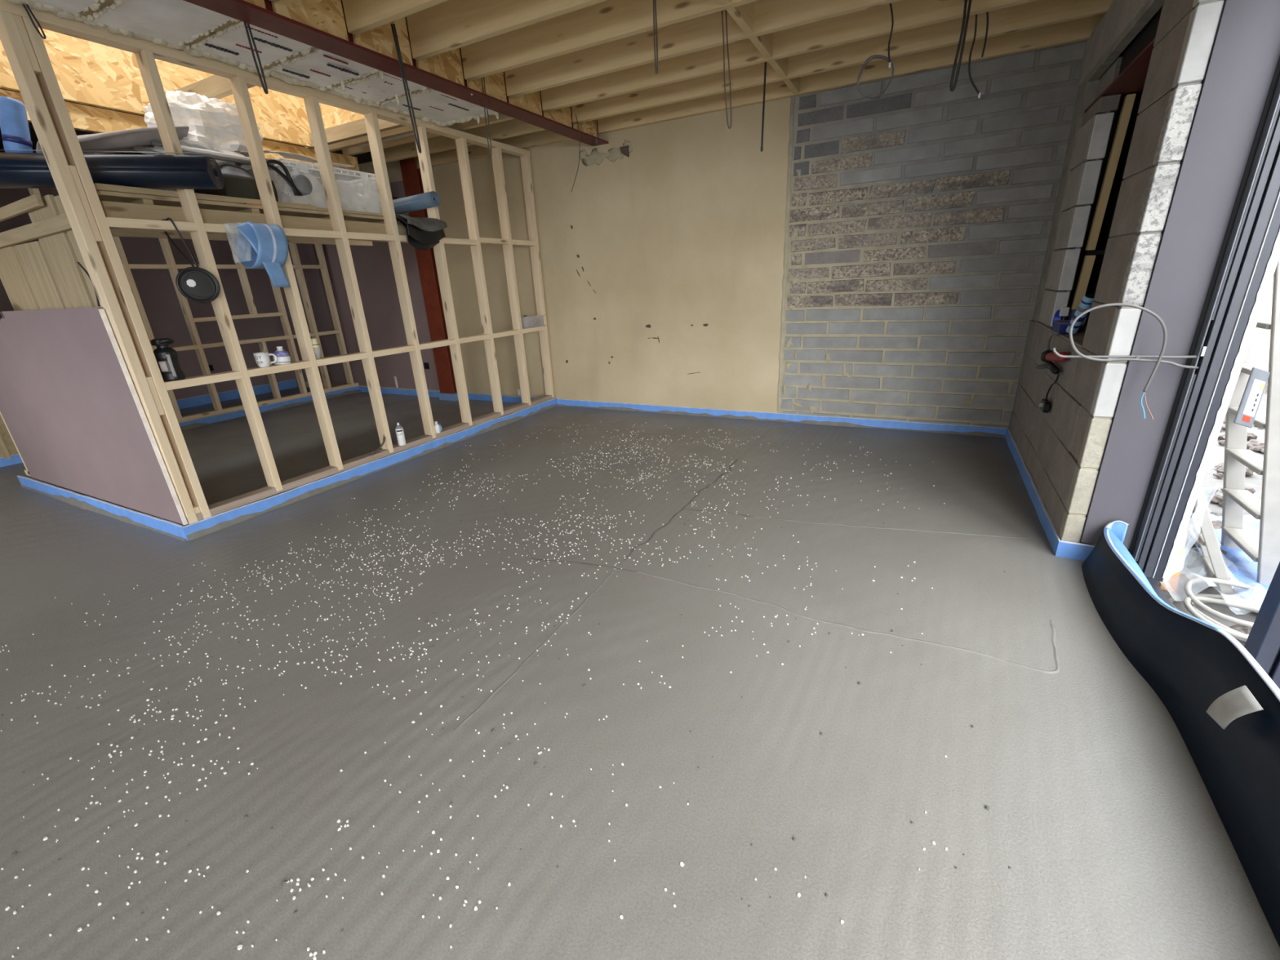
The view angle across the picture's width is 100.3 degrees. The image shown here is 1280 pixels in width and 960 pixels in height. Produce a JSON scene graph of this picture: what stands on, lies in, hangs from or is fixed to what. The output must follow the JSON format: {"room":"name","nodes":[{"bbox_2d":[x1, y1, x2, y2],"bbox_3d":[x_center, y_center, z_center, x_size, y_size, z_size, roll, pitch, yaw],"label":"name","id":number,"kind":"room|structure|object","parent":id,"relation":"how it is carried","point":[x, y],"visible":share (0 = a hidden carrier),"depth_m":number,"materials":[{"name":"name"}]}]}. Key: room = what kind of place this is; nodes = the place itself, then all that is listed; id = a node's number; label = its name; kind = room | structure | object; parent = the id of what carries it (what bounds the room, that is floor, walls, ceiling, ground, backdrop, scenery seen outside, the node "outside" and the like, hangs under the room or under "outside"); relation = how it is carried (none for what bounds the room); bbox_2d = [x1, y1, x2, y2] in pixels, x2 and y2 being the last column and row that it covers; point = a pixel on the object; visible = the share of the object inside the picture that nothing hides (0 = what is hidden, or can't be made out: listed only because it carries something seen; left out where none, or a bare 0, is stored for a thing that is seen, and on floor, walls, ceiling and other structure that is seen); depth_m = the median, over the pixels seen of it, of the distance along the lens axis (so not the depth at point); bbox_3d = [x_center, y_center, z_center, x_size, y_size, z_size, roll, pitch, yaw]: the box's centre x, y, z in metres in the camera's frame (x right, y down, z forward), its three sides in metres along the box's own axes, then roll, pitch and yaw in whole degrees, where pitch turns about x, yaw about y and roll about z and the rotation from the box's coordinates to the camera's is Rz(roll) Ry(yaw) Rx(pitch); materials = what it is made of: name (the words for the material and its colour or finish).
{"room":"building under construction","nodes":[
{"label":"building under construction","id":0,"kind":"room"},
{"bbox_2d":[0,188,298,399],"bbox_3d":[-7.096,-1.528,4.951,0.215,3.250,7.220,8,23,26],"label":"wall","id":1,"kind":"structure","parent":0,"point":[156,289],"depth_m":7.07,"materials":[{"name":"purple"}]},
{"bbox_2d":[0,0,554,524],"bbox_3d":[-1.900,-1.497,4.221,0.092,2.476,3.640,8,23,26],"label":"frame","id":2,"kind":"structure","parent":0,"point":[25,51],"depth_m":3.32,"materials":[{"name":"brown wood"}]},
{"bbox_2d":[0,194,187,524],"bbox_3d":[-3.783,-1.059,3.281,2.494,2.473,0.129,8,23,26],"label":"wall","id":3,"kind":"structure","parent":2,"relation":"attached to","point":[71,409],"depth_m":3.17,"materials":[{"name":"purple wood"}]},
{"bbox_2d":[150,337,185,381],"bbox_3d":[-2.616,-0.668,2.965,0.141,0.227,0.108,8,23,26],"label":"bottle","id":4,"kind":"object","parent":2,"relation":"on","point":[166,357],"visible":0.97,"depth_m":2.94,"materials":[{"name":"black plastic"}]},
{"bbox_2d":[161,217,220,302],"bbox_3d":[-2.487,-1.212,2.966,0.188,0.439,0.184,-15,24,-30],"label":"drum","id":5,"kind":"object","parent":2,"relation":"hanging from","point":[197,284],"visible":0.91,"depth_m":2.95,"materials":[{"name":"black plastic"}]},
{"bbox_2d":[96,190,407,246],"bbox_3d":[-2.610,-1.805,3.804,0.885,0.132,2.213,8,23,26],"label":"wooden beam","id":6,"kind":"structure","parent":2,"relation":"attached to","point":[114,204],"depth_m":3.32,"materials":[{"name":"brown wood"}]},
{"bbox_2d":[0,152,223,189],"bbox_3d":[-3.001,-1.595,2.745,1.426,0.186,0.182,-8,21,-13],"label":"roll","id":7,"kind":"object","parent":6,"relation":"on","point":[17,170],"visible":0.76,"depth_m":2.76,"materials":[{"name":"black plastic"}]},
{"bbox_2d":[0,95,32,152],"bbox_3d":[-3.203,-1.802,2.738,0.139,0.272,0.102,-13,22,-25],"label":"roll","id":8,"kind":"object","parent":7,"relation":"on","point":[14,124],"visible":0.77,"depth_m":2.71,"materials":[{"name":"plastic"}]},
{"bbox_2d":[35,125,196,193],"bbox_3d":[-2.999,-1.845,3.120,0.563,0.426,0.650,8,23,26],"label":"sheet","id":9,"kind":"object","parent":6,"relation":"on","point":[119,141],"visible":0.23,"depth_m":3.00,"materials":[{"name":"white plastic"}]},
{"bbox_2d":[93,182,315,210],"bbox_3d":[-2.494,-1.665,3.170,0.070,0.030,1.150,8,23,26],"label":"board","id":10,"kind":"object","parent":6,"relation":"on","point":[103,187],"visible":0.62,"depth_m":3.05,"materials":[{"name":"brown wood"}]},
{"bbox_2d":[195,159,302,201],"bbox_3d":[-2.546,-1.887,3.425,0.421,0.282,0.500,8,23,26],"label":"holdall","id":11,"kind":"object","parent":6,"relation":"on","point":[238,182],"visible":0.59,"depth_m":3.27,"materials":[{"name":"black fabric"}]},
{"bbox_2d":[180,145,249,159],"bbox_3d":[-2.591,-2.001,3.289,0.031,0.061,0.532,13,25,36],"label":"pipe","id":12,"kind":"object","parent":11,"relation":"on","point":[183,147],"visible":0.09,"depth_m":3.25,"materials":[{"name":"white plastic"}]},
{"bbox_2d":[181,148,289,171],"bbox_3d":[-2.509,-1.978,3.302,0.027,0.057,0.614,13,26,37],"label":"pipe","id":13,"kind":"object","parent":11,"relation":"on","point":[186,152],"visible":0.71,"depth_m":3.26,"materials":[{"name":"grey plastic"}]},
{"bbox_2d":[133,90,354,172],"bbox_3d":[-2.636,-2.289,3.575,1.233,0.460,0.594,-19,26,-38],"label":"plastic sheeting","id":14,"kind":"object","parent":11,"relation":"on","point":[214,124],"visible":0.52,"depth_m":3.31,"materials":[{"name":"white plastic"}]},
{"bbox_2d":[150,140,266,159],"bbox_3d":[-2.659,-2.040,3.324,0.023,0.028,0.604,10,24,31],"label":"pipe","id":15,"kind":"object","parent":14,"relation":"on","point":[153,143],"visible":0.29,"depth_m":3.10,"materials":[{"name":"grey plastic"}]},
{"bbox_2d":[248,158,376,186],"bbox_3d":[-2.300,-2.081,3.859,0.402,0.265,0.762,8,23,26],"label":"storage box","id":16,"kind":"object","parent":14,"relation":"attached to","point":[303,166],"visible":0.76,"depth_m":3.77,"materials":[{"name":"white plastic"}]},
{"bbox_2d":[285,173,312,196],"bbox_3d":[-2.280,-1.969,3.574,0.124,0.126,0.126,8,23,26],"label":"ring","id":17,"kind":"object","parent":16,"relation":"in","point":[301,182],"visible":0.89,"depth_m":3.54,"materials":[{"name":"grey plastic"}]},
{"bbox_2d":[312,187,320,195],"bbox_3d":[-2.251,-2.012,3.724,0.052,0.048,0.032,-9,21,-15],"label":"pipe fitting","id":18,"kind":"object","parent":16,"relation":"in","point":[314,190],"visible":1,"depth_m":3.71,"materials":[{"name":"white plastic"}]},
{"bbox_2d":[315,177,322,184],"bbox_3d":[-2.251,-2.099,3.748,0.046,0.045,0.029,-7,21,-12],"label":"pipe fitting","id":19,"kind":"object","parent":16,"relation":"in","point":[318,180],"visible":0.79,"depth_m":3.74,"materials":[{"name":"grey plastic"}]},
{"bbox_2d":[337,190,343,198],"bbox_3d":[-2.190,-2.078,3.889,0.045,0.057,0.057,8,23,26],"label":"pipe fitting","id":20,"kind":"object","parent":16,"relation":"in","point":[341,194],"visible":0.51,"depth_m":3.89,"materials":[{"name":"white plastic"}]},
{"bbox_2d":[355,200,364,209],"bbox_3d":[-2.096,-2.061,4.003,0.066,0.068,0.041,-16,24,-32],"label":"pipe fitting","id":21,"kind":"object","parent":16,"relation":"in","point":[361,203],"visible":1,"depth_m":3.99,"materials":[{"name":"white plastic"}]},
{"bbox_2d":[354,193,363,200],"bbox_3d":[-2.102,-2.115,3.995,0.061,0.054,0.032,10,24,30],"label":"pipe fitting","id":22,"kind":"object","parent":21,"relation":"on","point":[357,195],"visible":1,"depth_m":3.99,"materials":[{"name":"white plastic"}]},
{"bbox_2d":[358,182,364,188],"bbox_3d":[-2.082,-2.200,3.997,0.046,0.044,0.026,15,27,39],"label":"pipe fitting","id":23,"kind":"object","parent":16,"relation":"in","point":[360,184],"visible":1,"depth_m":3.99,"materials":[{"name":"white plastic"}]},
{"bbox_2d":[363,193,370,201],"bbox_3d":[-2.070,-2.140,4.051,0.044,0.061,0.062,-15,24,-30],"label":"pipe fitting","id":24,"kind":"object","parent":16,"relation":"in","point":[366,197],"visible":1,"depth_m":4.04,"materials":[{"name":"white plastic"}]},
{"bbox_3d":[-2.268,-2.034,3.679,0.052,0.052,0.054,8,23,26],"label":"pipe fitting","id":25,"kind":"object","parent":16,"relation":"in","visible":0},
{"bbox_2d":[302,173,311,181],"bbox_3d":[-2.288,-2.082,3.673,0.040,0.066,0.067,-16,24,-32],"label":"pipe fitting","id":26,"kind":"object","parent":25,"relation":"on","point":[306,175],"visible":0.6,"depth_m":3.66,"materials":[{"name":"white plastic"}]},
{"bbox_2d":[287,207,404,218],"bbox_3d":[-2.145,-1.911,3.805,0.071,0.018,1.080,8,23,27],"label":"board","id":27,"kind":"object","parent":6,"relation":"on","point":[317,208],"visible":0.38,"depth_m":3.90,"materials":[{"name":"brown wood"}]},
{"bbox_2d":[234,220,290,287],"bbox_3d":[-2.325,-1.365,3.242,0.238,0.375,0.306,8,23,26],"label":"roll","id":28,"kind":"object","parent":2,"relation":"hanging from","point":[259,246],"visible":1,"depth_m":3.24,"materials":[{"name":"blue plastic"}]},
{"bbox_2d":[253,351,276,367],"bbox_3d":[-2.387,-0.767,3.402,0.080,0.088,0.112,8,23,26],"label":"mug","id":29,"kind":"object","parent":2,"relation":"on","point":[262,359],"visible":1,"depth_m":3.37,"materials":[{"name":"white ceramic"}]},
{"bbox_2d":[272,346,291,364],"bbox_3d":[-2.344,-0.812,3.488,0.097,0.115,0.097,8,23,26],"label":"milk bottle","id":30,"kind":"object","parent":2,"relation":"on","point":[283,357],"visible":0.95,"depth_m":3.46,"materials":[{"name":"white plastic"}]},
{"bbox_2d":[311,337,320,359],"bbox_3d":[-2.235,-0.905,3.683,0.058,0.138,0.058,8,23,26],"label":"bottle","id":31,"kind":"object","parent":2,"relation":"on","point":[317,349],"visible":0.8,"depth_m":3.67,"materials":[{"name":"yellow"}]},
{"bbox_2d":[369,434,385,454],"bbox_3d":[-2.049,-0.290,4.187,0.034,0.146,0.180,8,23,26],"label":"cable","id":32,"kind":"object","parent":2,"relation":"on","point":[384,437],"visible":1,"depth_m":4.20,"materials":[{"name":"grey plastic"}]},
{"bbox_2d":[395,422,406,445],"bbox_3d":[-1.951,-0.376,4.346,0.060,0.186,0.060,8,23,26],"label":"spray can","id":33,"kind":"object","parent":2,"relation":"on","point":[398,428],"visible":1,"depth_m":4.33,"materials":[{"name":"white metal"}]},
{"bbox_2d":[395,213,447,249],"bbox_3d":[-1.809,-1.986,4.300,0.347,0.264,0.416,8,23,26],"label":"bag","id":34,"kind":"object","parent":2,"relation":"hanging from","point":[422,233],"visible":0.88,"depth_m":4.22,"materials":[{"name":"black plastic"}]},
{"bbox_2d":[370,191,440,214],"bbox_3d":[-1.883,-2.202,4.282,0.624,0.143,0.124,6,22,21],"label":"roll","id":35,"kind":"object","parent":34,"relation":"on","point":[428,199],"visible":0.87,"depth_m":4.20,"materials":[{"name":"blue plastic"}]},
{"bbox_2d":[434,421,440,433],"bbox_3d":[-1.779,-0.464,4.679,0.048,0.104,0.048,8,23,26],"label":"squeeze bottle","id":36,"kind":"object","parent":2,"relation":"on","point":[437,427],"visible":0.99,"depth_m":4.66,"materials":[{"name":"white plastic"}]},
{"bbox_2d":[520,315,546,328],"bbox_3d":[-1.133,-1.680,5.663,0.072,0.123,0.375,8,23,26],"label":"fitting","id":37,"kind":"object","parent":2,"relation":"on","point":[531,322],"visible":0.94,"depth_m":5.62,"materials":[{"name":"grey"}]},
{"bbox_2d":[0,0,1113,182],"bbox_3d":[-2.883,-2.463,2.269,9.850,1.080,7.230,8,23,26],"label":"ceiling","id":38,"kind":"structure","parent":0,"point":[595,58],"depth_m":3.35,"materials":[{"name":"wood"}]},
{"bbox_2d":[22,4,46,39],"bbox_3d":[-2.665,-2.023,2.347,0.051,0.140,0.015,-8,21,-13],"label":"hanging wire","id":39,"kind":"object","parent":38,"relation":"hanging from","point":[43,37],"visible":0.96,"depth_m":2.35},
{"bbox_2d":[204,43,239,55],"bbox_3d":[-2.223,-2.292,2.843,0.027,0.008,0.155,8,23,26],"label":"print","id":40,"kind":"object","parent":38,"relation":"on","point":[214,46],"depth_m":2.84},
{"bbox_2d":[235,44,262,53],"bbox_3d":[-2.084,-2.300,2.848,0.009,0.008,0.126,8,23,26],"label":"print","id":41,"kind":"object","parent":38,"relation":"on","point":[242,46],"depth_m":2.84,"materials":[{"name":"red paint"}]},
{"bbox_2d":[243,22,268,93],"bbox_3d":[-1.834,-2.061,2.529,0.029,0.390,0.035,8,23,26],"label":"wire","id":42,"kind":"object","parent":38,"relation":"hanging from","point":[265,89],"visible":0.83,"depth_m":2.55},
{"bbox_2d":[247,26,277,38],"bbox_3d":[-1.893,-2.247,2.680,0.009,0.008,0.145,8,23,26],"label":"print","id":43,"kind":"object","parent":38,"relation":"on","point":[253,28],"depth_m":2.68,"materials":[{"name":"red paint"}]},
{"bbox_2d":[253,37,293,51],"bbox_3d":[-1.932,-2.296,2.816,0.028,0.008,0.194,8,23,26],"label":"print","id":44,"kind":"object","parent":38,"relation":"on","point":[262,40],"depth_m":2.81},
{"bbox_2d":[282,68,310,78],"bbox_3d":[-2.042,-2.413,3.174,0.028,0.008,0.155,8,23,26],"label":"print","id":45,"kind":"object","parent":38,"relation":"attached to","point":[300,73],"depth_m":3.19},
{"bbox_2d":[310,68,330,76],"bbox_3d":[-1.902,-2.423,3.181,0.008,0.008,0.126,8,23,26],"label":"print","id":46,"kind":"object","parent":38,"relation":"attached to","point":[328,73],"depth_m":3.19,"materials":[{"name":"red paint"}]},
{"bbox_2d":[323,54,348,64],"bbox_3d":[-1.713,-2.369,3.011,0.009,0.008,0.145,8,23,26],"label":"print","id":47,"kind":"object","parent":38,"relation":"attached to","point":[330,56],"depth_m":3.01,"materials":[{"name":"red paint"}]},
{"bbox_2d":[326,63,359,75],"bbox_3d":[-1.749,-2.419,3.150,0.028,0.008,0.194,8,23,26],"label":"print","id":48,"kind":"object","parent":38,"relation":"attached to","point":[343,68],"depth_m":3.15},
{"bbox_2d":[183,0,608,146],"bbox_3d":[-1.958,-2.074,2.030,0.170,0.247,7.020,8,23,26],"label":"steel beam","id":49,"kind":"structure","parent":38,"relation":"attached to","point":[266,19],"depth_m":2.92,"materials":[{"name":"red metal"}]},
{"bbox_2d":[391,23,421,153],"bbox_3d":[-1.315,-2.194,3.014,0.054,0.605,0.023,-20,26,-39],"label":"hanging wire","id":50,"kind":"object","parent":49,"relation":"hanging from","point":[393,28],"visible":1,"depth_m":3.00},
{"bbox_2d":[481,76,492,155],"bbox_3d":[-1.049,-2.502,3.656,0.034,0.498,0.012,-2,20,1],"label":"hanging wire","id":51,"kind":"object","parent":49,"relation":"hanging from","point":[490,153],"visible":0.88,"depth_m":3.66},
{"bbox_2d":[570,114,580,191],"bbox_3d":[-0.567,-2.792,4.582,0.136,0.562,0.027,8,23,26],"label":"wire","id":52,"kind":"object","parent":49,"relation":"hanging from","point":[575,114],"visible":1,"depth_m":4.55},
{"bbox_2d":[448,103,468,111],"bbox_3d":[-1.327,-2.735,3.915,0.025,0.008,0.194,8,23,26],"label":"print","id":53,"kind":"object","parent":38,"relation":"attached to","point":[455,105],"depth_m":3.91},
{"bbox_2d":[653,0,657,74],"bbox_3d":[0.077,-2.302,2.693,0.020,0.427,0.008,-1,20,6],"label":"hanging wire","id":54,"kind":"object","parent":38,"relation":"hanging from","point":[654,1],"visible":1,"depth_m":2.71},
{"bbox_2d":[721,9,731,128],"bbox_3d":[0.472,-2.262,2.925,0.072,0.579,0.023,-12,22,-24],"label":"hanging wire","id":55,"kind":"object","parent":38,"relation":"hanging from","point":[730,127],"visible":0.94,"depth_m":2.92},
{"bbox_2d":[760,62,766,151],"bbox_3d":[0.830,-2.509,3.589,0.025,0.528,0.017,-4,20,-3],"label":"hanging wire","id":56,"kind":"object","parent":38,"relation":"hanging from","point":[765,68],"visible":0.93,"depth_m":3.59,"materials":[{"name":"black plastic"}]},
{"bbox_2d":[856,3,893,98],"bbox_3d":[1.362,-2.445,3.068,0.190,0.419,0.112,8,23,26],"label":"wire","id":57,"kind":"object","parent":38,"relation":"hanging from","point":[878,56],"visible":1,"depth_m":3.09,"materials":[{"name":"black plastic"}]},
{"bbox_2d":[950,0,971,91],"bbox_3d":[1.727,-2.365,2.873,0.052,0.464,0.014,8,23,26],"label":"wire","id":58,"kind":"object","parent":38,"relation":"hanging from","point":[952,89],"visible":1,"depth_m":2.87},
{"bbox_2d":[968,13,981,98],"bbox_3d":[1.899,-2.416,3.000,0.091,0.474,0.012,8,23,26],"label":"hanging wire","id":59,"kind":"object","parent":38,"relation":"hanging from","point":[975,21],"visible":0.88,"depth_m":3.03,"materials":[{"name":"black plastic"}]},
{"bbox_2d":[981,11,988,57],"bbox_3d":[1.898,-2.498,2.944,0.040,0.282,0.010,8,23,26],"label":"wire","id":60,"kind":"object","parent":38,"relation":"hanging from","point":[987,13],"visible":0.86,"depth_m":2.95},
{"bbox_2d":[0,386,1279,959],"bbox_3d":[-2.849,0.410,3.404,9.800,0.307,7.250,8,23,26],"label":"floor","id":61,"kind":"structure","parent":0,"point":[558,682],"depth_m":1.71,"materials":[{"name":"grey concrete"}]},
{"bbox_2d":[0,414,18,457],"bbox_3d":[-6.593,-0.816,2.891,0.060,2.700,3.800,8,23,26],"label":"wall","id":62,"kind":"structure","parent":61,"relation":"on","point":[4,433],"depth_m":4.79,"materials":[{"name":"beige wood"}]},
{"bbox_2d":[0,453,22,466],"bbox_3d":[-6.342,0.299,3.613,0.015,0.091,3.090,8,23,26],"label":"strip","id":63,"kind":"object","parent":61,"relation":"on","point":[15,459],"visible":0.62,"depth_m":4.82,"materials":[{"name":"blue plastic"}]},
{"bbox_2d":[17,475,187,541],"bbox_3d":[-3.768,0.161,3.647,2.532,0.093,0.037,8,23,26],"label":"strip","id":64,"kind":"object","parent":61,"relation":"on","point":[174,530],"visible":1,"depth_m":3.53,"materials":[{"name":"blue plastic"}]},
{"bbox_2d":[0,188,359,458],"bbox_3d":[-4.836,-1.867,5.748,0.270,2.358,3.541,8,23,26],"label":"frame","id":65,"kind":"object","parent":61,"relation":"on","point":[171,264],"visible":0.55,"depth_m":6.32,"materials":[{"name":"brown wood"}]},
{"bbox_2d":[176,379,297,408],"bbox_3d":[-6.095,-0.948,6.897,0.016,0.126,3.370,8,23,26],"label":"strip","id":66,"kind":"object","parent":61,"relation":"on","point":[192,402],"visible":0.4,"depth_m":7.49,"materials":[{"name":"blue plastic"}]},
{"bbox_2d":[178,386,360,431],"bbox_3d":[-4.765,-0.750,6.241,0.038,0.089,3.365,8,23,26],"label":"strip","id":67,"kind":"object","parent":61,"relation":"on","point":[184,425],"visible":0.52,"depth_m":6.57,"materials":[{"name":"blue plastic"}]},
{"bbox_2d":[182,398,557,540],"bbox_3d":[-1.790,-0.294,4.619,0.036,0.089,3.688,8,23,26],"label":"strip","id":68,"kind":"object","parent":61,"relation":"on","point":[202,527],"visible":1,"depth_m":3.90,"materials":[{"name":"blue plastic"}]},
{"bbox_2d":[399,156,457,400],"bbox_3d":[-2.462,-2.293,6.337,0.270,2.700,0.143,8,23,26],"label":"steel column","id":69,"kind":"structure","parent":61,"relation":"on","point":[411,175],"depth_m":6.34,"materials":[{"name":"red metal"}]},
{"bbox_2d":[359,386,542,404],"bbox_3d":[-2.533,-1.105,6.914,3.300,0.083,0.014,8,23,26],"label":"strip","id":70,"kind":"object","parent":61,"relation":"on","point":[506,398],"visible":0.53,"depth_m":6.97,"materials":[{"name":"blue plastic"}]},
{"bbox_2d":[556,398,778,421],"bbox_3d":[0.175,-0.741,5.582,2.540,0.080,0.031,8,23,26],"label":"strip","id":71,"kind":"object","parent":61,"relation":"on","point":[758,415],"visible":1,"depth_m":5.50,"materials":[{"name":"blue plastic"}]},
{"bbox_2d":[778,413,1006,437],"bbox_3d":[2.101,-0.480,4.625,1.793,0.080,0.033,8,23,26],"label":"strip","id":72,"kind":"object","parent":61,"relation":"on","point":[974,430],"visible":1,"depth_m":4.58,"materials":[{"name":"blue plastic"}]},
{"bbox_2d":[1004,427,1094,560],"bbox_3d":[2.492,-0.017,3.313,0.183,0.087,2.119,8,23,26],"label":"strip","id":73,"kind":"object","parent":61,"relation":"on","point":[1077,551],"visible":0.96,"depth_m":2.74,"materials":[{"name":"blue plastic"}]},
{"bbox_2d":[1081,520,1279,947],"bbox_3d":[0.973,1.005,0.411,0.151,0.328,4.783,8,23,26],"label":"roll","id":74,"kind":"object","parent":61,"relation":"on","point":[1224,707],"visible":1,"depth_m":1.44,"materials":[{"name":"black plastic"}]},
{"bbox_2d":[268,34,1137,427],"bbox_3d":[-1.060,-2.157,5.858,10.000,3.250,0.272,8,23,26],"label":"wall","id":75,"kind":"structure","parent":0,"point":[882,258],"depth_m":4.60,"materials":[{"name":"paint"}]},
{"bbox_2d":[1008,0,1279,548],"bbox_3d":[1.436,-0.396,0.849,0.358,3.200,7.450,8,23,26],"label":"wall","id":76,"kind":"structure","parent":0,"point":[1091,460],"depth_m":2.16,"materials":[{"name":"grey concrete"}]},
{"bbox_2d":[1035,333,1069,374],"bbox_3d":[2.258,-0.683,2.924,0.087,0.201,0.470,8,23,26],"label":"grinder","id":77,"kind":"object","parent":76,"relation":"hanging from","point":[1047,356],"visible":0.93,"depth_m":2.95,"materials":[{"name":"red plastic"}]},
{"bbox_2d":[1039,373,1059,413],"bbox_3d":[2.255,-0.486,2.949,0.040,0.236,0.219,8,23,26],"label":"plug","id":78,"kind":"object","parent":77,"relation":"hanging from","point":[1045,404],"visible":1,"depth_m":2.97,"materials":[{"name":"black plastic"}]},
{"bbox_2d":[1052,306,1070,326],"bbox_3d":[2.534,-0.977,3.220,0.068,0.128,0.140,12,25,35],"label":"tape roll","id":79,"kind":"object","parent":76,"relation":"on","point":[1062,313],"visible":0.66,"depth_m":3.19,"materials":[{"name":"blue plastic"}]},
{"bbox_2d":[1052,320,1071,333],"bbox_3d":[2.435,-0.878,3.067,0.078,0.060,0.191,8,23,26],"label":"box","id":80,"kind":"object","parent":76,"relation":"on","point":[1060,326],"visible":0.69,"depth_m":3.02,"materials":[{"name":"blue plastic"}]},
{"bbox_2d":[1068,309,1087,331],"bbox_3d":[2.559,-0.935,3.127,0.060,0.114,0.123,8,23,26],"label":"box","id":81,"kind":"object","parent":76,"relation":"on","point":[1073,311],"visible":0.31,"depth_m":3.09,"materials":[{"name":"blue plastic"}]},
{"bbox_2d":[1066,293,1094,333],"bbox_3d":[2.338,-0.881,2.835,0.054,0.210,0.142,1,21,11],"label":"cartridge","id":82,"kind":"object","parent":76,"relation":"on","point":[1086,301],"visible":0.8,"depth_m":2.81,"materials":[{"name":"blue plastic"}]},
{"bbox_2d":[1067,93,1142,324],"bbox_3d":[2.590,-1.437,2.873,0.132,1.240,1.465,8,23,26],"label":"window","id":83,"kind":"structure","parent":76,"relation":"in","point":[1101,224],"depth_m":3.16,"materials":[{"name":"brown wood"}]},
{"bbox_2d":[1084,8,1162,112],"bbox_3d":[2.431,-2.055,2.506,0.200,0.193,1.690,8,23,26],"label":"lintel","id":84,"kind":"object","parent":76,"relation":"attached to","point":[1131,79],"visible":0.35,"depth_m":2.67,"materials":[{"name":"red metal"}]},
{"bbox_2d":[1052,347,1200,358],"bbox_3d":[1.908,-0.497,2.100,0.472,0.040,0.046,5,22,21],"label":"loose cable","id":85,"kind":"object","parent":76,"relation":"attached to","point":[1055,351],"visible":0.94,"depth_m":2.10,"materials":[{"name":"plastic"}]},
{"bbox_2d":[1069,302,1199,420],"bbox_3d":[1.911,-0.457,2.070,0.445,0.441,0.066,4,21,16],"label":"loose cable","id":86,"kind":"object","parent":76,"relation":"hanging from","point":[1159,360],"visible":1,"depth_m":2.05,"materials":[{"name":"grey plastic"}]},
{"bbox_2d":[1127,56,1279,608],"bbox_3d":[1.200,0.125,0.028,0.312,2.285,5.135,8,23,26],"label":"door","id":87,"kind":"structure","parent":76,"relation":"in","point":[1249,255],"depth_m":2.00,"materials":[{"name":"black plastic"}]},
{"bbox_2d":[1244,561,1279,688],"bbox_3d":[1.923,-0.370,1.291,0.155,2.300,0.070,8,23,26],"label":"door leaf","id":88,"kind":"structure","parent":87,"relation":"attached to","point":[1263,642],"depth_m":1.62,"materials":[{"name":"black plastic"}]},
{"bbox_2d":[1155,393,1266,646],"bbox_3d":[-0.965,0.286,4.222,30.000,0.400,36.000,8,23,26],"label":"floor","id":89,"kind":"structure","parent":0,"point":[1192,557],"depth_m":2.80,"materials":[{"name":"concrete"}]},
{"bbox_2d":[1159,520,1190,591],"bbox_3d":[2.500,0.308,2.495,0.092,0.445,0.058,8,23,26],"label":"leaning board","id":90,"kind":"object","parent":89,"relation":"on","point":[1171,584],"visible":0.3,"depth_m":2.51,"materials":[{"name":"white wood"}]},
{"bbox_2d":[1186,484,1207,570],"bbox_3d":[2.813,0.111,2.727,0.321,0.637,0.347,8,23,26],"label":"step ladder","id":91,"kind":"object","parent":89,"relation":"on","point":[1190,534],"visible":0.09,"depth_m":2.79,"materials":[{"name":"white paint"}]},
{"bbox_2d":[1191,491,1235,597],"bbox_3d":[2.639,0.272,2.488,0.291,0.515,0.244,8,23,26],"label":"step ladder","id":92,"kind":"object","parent":89,"relation":"on","point":[1203,529],"visible":0.67,"depth_m":2.40,"materials":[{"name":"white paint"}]},
{"bbox_2d":[1168,577,1266,641],"bbox_3d":[2.545,0.560,2.247,0.472,0.113,0.435,8,23,26],"label":"coil","id":93,"kind":"object","parent":89,"relation":"on","point":[1190,598],"visible":0.72,"depth_m":2.30,"materials":[{"name":"white plastic"}]},
{"bbox_2d":[1186,514,1269,604],"bbox_3d":[3.253,0.395,2.611,0.751,0.072,1.101,8,23,26],"label":"sheet","id":94,"kind":"object","parent":89,"relation":"on","point":[1242,569],"visible":0.3,"depth_m":2.65,"materials":[{"name":"plastic"}]},
{"bbox_2d":[1191,414,1265,634],"bbox_3d":[4.453,-0.009,3.631,2.192,0.087,5.074,8,23,26],"label":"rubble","id":95,"kind":"object","parent":89,"relation":"on","point":[1253,445],"visible":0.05,"depth_m":3.45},
{"bbox_2d":[1221,257,1279,585],"bbox_3d":[2.779,-0.473,2.391,0.500,1.964,0.473,8,23,26],"label":"step ladder","id":96,"kind":"object","parent":89,"relation":"on","point":[1242,412],"visible":0.67,"depth_m":2.42,"materials":[{"name":"white metal"}]},
{"bbox_2d":[1250,275,1273,394],"bbox_3d":[6.153,-1.700,3.748,0.300,3.800,15.000,8,23,26],"label":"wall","id":97,"kind":"structure","parent":0,"point":[1260,340],"depth_m":6.23,"materials":[{"name":"white paint"}]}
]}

